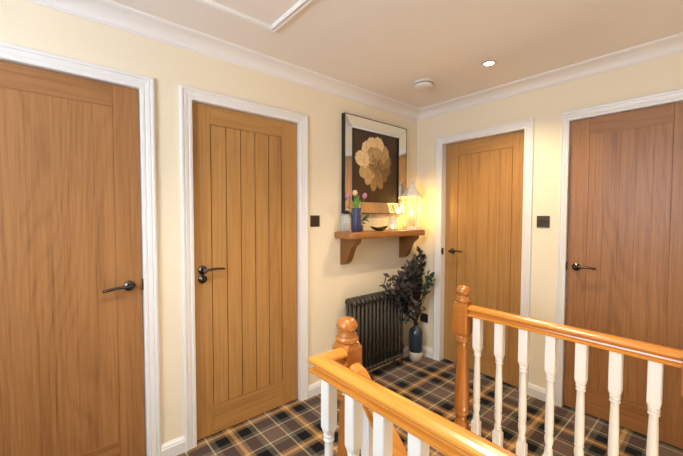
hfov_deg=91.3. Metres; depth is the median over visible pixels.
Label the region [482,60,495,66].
recessed light
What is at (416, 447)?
spindle
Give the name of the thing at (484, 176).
door
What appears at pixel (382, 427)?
spindle
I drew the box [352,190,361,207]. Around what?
tulip
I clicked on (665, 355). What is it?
handrail
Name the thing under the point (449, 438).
handrail
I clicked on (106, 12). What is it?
trim
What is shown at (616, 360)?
spindle
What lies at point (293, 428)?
floor
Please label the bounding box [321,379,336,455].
spindle
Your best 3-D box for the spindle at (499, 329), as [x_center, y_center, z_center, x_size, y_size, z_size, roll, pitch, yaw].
[0.821,0.882,1.745,0.042,0.790,0.042,-2,3,-41]
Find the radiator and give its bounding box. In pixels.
[345,289,403,370]
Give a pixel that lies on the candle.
(411, 218)
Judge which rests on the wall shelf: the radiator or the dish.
the dish
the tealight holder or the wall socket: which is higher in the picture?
the tealight holder
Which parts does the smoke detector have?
plate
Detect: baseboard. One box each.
[161,345,408,455]
[423,346,545,401]
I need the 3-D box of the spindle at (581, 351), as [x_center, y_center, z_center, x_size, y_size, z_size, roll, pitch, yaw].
[1.053,0.893,1.477,0.042,0.790,0.042,-2,3,-41]
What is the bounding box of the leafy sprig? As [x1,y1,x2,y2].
[362,215,368,230]
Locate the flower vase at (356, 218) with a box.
[351,208,361,231]
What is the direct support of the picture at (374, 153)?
attached to the wall at (23, 23)
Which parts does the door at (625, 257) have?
handle, lever, rail, panel, rail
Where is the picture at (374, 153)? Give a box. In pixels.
[341,112,406,213]
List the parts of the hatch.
panel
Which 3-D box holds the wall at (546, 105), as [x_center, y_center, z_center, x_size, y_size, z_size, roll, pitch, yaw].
[1.908,0.108,2.080,0.120,2.477,3.420,-2,3,-41]
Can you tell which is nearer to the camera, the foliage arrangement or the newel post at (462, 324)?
the newel post at (462, 324)
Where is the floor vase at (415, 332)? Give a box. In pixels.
[409,322,422,361]
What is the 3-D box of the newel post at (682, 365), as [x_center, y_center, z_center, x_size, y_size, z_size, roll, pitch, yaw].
[1.282,0.838,1.205,0.093,0.980,0.089,-2,3,-41]
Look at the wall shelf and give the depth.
2.67 m
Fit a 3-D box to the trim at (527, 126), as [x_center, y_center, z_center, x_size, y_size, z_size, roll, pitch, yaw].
[1.202,0.216,2.885,0.140,2.098,0.842,-2,3,-41]
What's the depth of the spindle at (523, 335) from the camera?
1.64 m
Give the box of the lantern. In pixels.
[401,178,424,229]
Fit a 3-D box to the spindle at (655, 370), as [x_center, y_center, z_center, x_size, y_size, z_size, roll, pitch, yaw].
[1.207,0.900,1.298,0.042,0.790,0.042,-2,3,-41]
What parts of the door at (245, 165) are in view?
handle, lever, rail, panel, rail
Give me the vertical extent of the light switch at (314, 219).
0.086 m
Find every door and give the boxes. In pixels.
[0,60,145,455]
[192,102,297,440]
[444,131,523,387]
[563,102,682,448]
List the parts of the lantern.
frame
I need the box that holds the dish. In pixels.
[370,226,387,230]
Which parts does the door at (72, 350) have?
rail, rail, lever, handle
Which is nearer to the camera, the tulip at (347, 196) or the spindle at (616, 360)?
the spindle at (616, 360)
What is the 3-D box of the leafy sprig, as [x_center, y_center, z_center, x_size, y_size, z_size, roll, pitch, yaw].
[0.180,-0.040,2.719,0.109,0.132,0.048,-1,2,-23]
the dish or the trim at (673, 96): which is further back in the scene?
the dish
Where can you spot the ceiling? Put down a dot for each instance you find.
(382, 47)
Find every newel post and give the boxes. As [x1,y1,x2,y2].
[332,316,361,455]
[452,285,472,430]
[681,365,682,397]
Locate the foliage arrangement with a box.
[380,246,435,323]
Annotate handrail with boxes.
[308,347,516,455]
[349,363,407,455]
[468,305,682,367]
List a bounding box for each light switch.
[310,215,319,226]
[537,216,549,227]
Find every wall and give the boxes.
[0,0,416,444]
[416,52,682,388]
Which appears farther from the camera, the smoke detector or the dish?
the dish
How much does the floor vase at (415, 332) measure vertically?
0.350 m
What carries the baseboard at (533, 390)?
attached to the wall at (546, 105)
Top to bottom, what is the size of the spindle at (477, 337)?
0.790 m
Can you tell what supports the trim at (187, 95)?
attached to the wall at (23, 23)
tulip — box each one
[345,193,352,214]
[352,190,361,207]
[361,193,366,208]
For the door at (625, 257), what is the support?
in the wall at (546, 105)
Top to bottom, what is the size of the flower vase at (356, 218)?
0.186 m
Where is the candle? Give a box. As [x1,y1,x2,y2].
[408,211,414,226]
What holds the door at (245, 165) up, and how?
in the wall at (23, 23)
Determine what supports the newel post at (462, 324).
on the floor
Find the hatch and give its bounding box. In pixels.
[192,0,314,33]
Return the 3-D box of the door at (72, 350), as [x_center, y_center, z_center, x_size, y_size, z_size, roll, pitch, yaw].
[-1.353,0.292,1.539,0.760,2.021,0.099,-2,3,-41]
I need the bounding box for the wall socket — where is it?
[420,313,427,322]
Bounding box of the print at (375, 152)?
[353,129,397,201]
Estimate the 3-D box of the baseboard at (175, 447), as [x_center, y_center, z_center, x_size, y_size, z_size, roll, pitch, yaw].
[-0.727,1.247,2.099,3.900,0.088,0.018,-2,3,-41]
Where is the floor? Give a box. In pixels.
[177,355,682,455]
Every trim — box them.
[0,41,160,455]
[26,0,682,120]
[179,85,307,451]
[433,118,533,385]
[554,88,682,406]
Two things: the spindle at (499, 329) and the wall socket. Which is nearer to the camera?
the spindle at (499, 329)
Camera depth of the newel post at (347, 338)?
1.27 m
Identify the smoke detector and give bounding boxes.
[414,78,433,90]
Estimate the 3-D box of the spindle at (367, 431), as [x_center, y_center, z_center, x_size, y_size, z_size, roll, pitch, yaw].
[0.098,1.014,1.221,0.042,0.746,0.042,-2,3,-41]
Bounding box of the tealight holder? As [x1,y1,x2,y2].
[388,217,397,229]
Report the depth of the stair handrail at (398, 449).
1.15 m
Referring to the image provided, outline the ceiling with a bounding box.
[110,0,682,107]
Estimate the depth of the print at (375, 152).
2.90 m
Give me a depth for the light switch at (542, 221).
2.46 m
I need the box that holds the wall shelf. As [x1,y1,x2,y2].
[334,229,424,264]
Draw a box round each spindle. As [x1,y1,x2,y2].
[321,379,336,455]
[345,394,361,455]
[361,407,372,455]
[373,411,392,455]
[408,433,428,455]
[471,318,482,435]
[492,323,505,447]
[516,329,529,455]
[543,335,557,455]
[574,343,588,455]
[607,351,623,455]
[646,360,663,455]
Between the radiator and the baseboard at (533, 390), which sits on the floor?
the radiator
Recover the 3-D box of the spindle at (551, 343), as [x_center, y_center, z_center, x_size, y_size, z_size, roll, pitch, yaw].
[0.975,0.889,1.566,0.042,0.790,0.042,-2,3,-41]
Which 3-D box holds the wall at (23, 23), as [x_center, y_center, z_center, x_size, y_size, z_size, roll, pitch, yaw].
[-0.770,0.102,2.108,4.140,2.477,0.120,-2,3,-41]
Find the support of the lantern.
on the wall shelf
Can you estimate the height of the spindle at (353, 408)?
0.790 m
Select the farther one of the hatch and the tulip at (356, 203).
the tulip at (356, 203)
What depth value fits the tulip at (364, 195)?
2.68 m

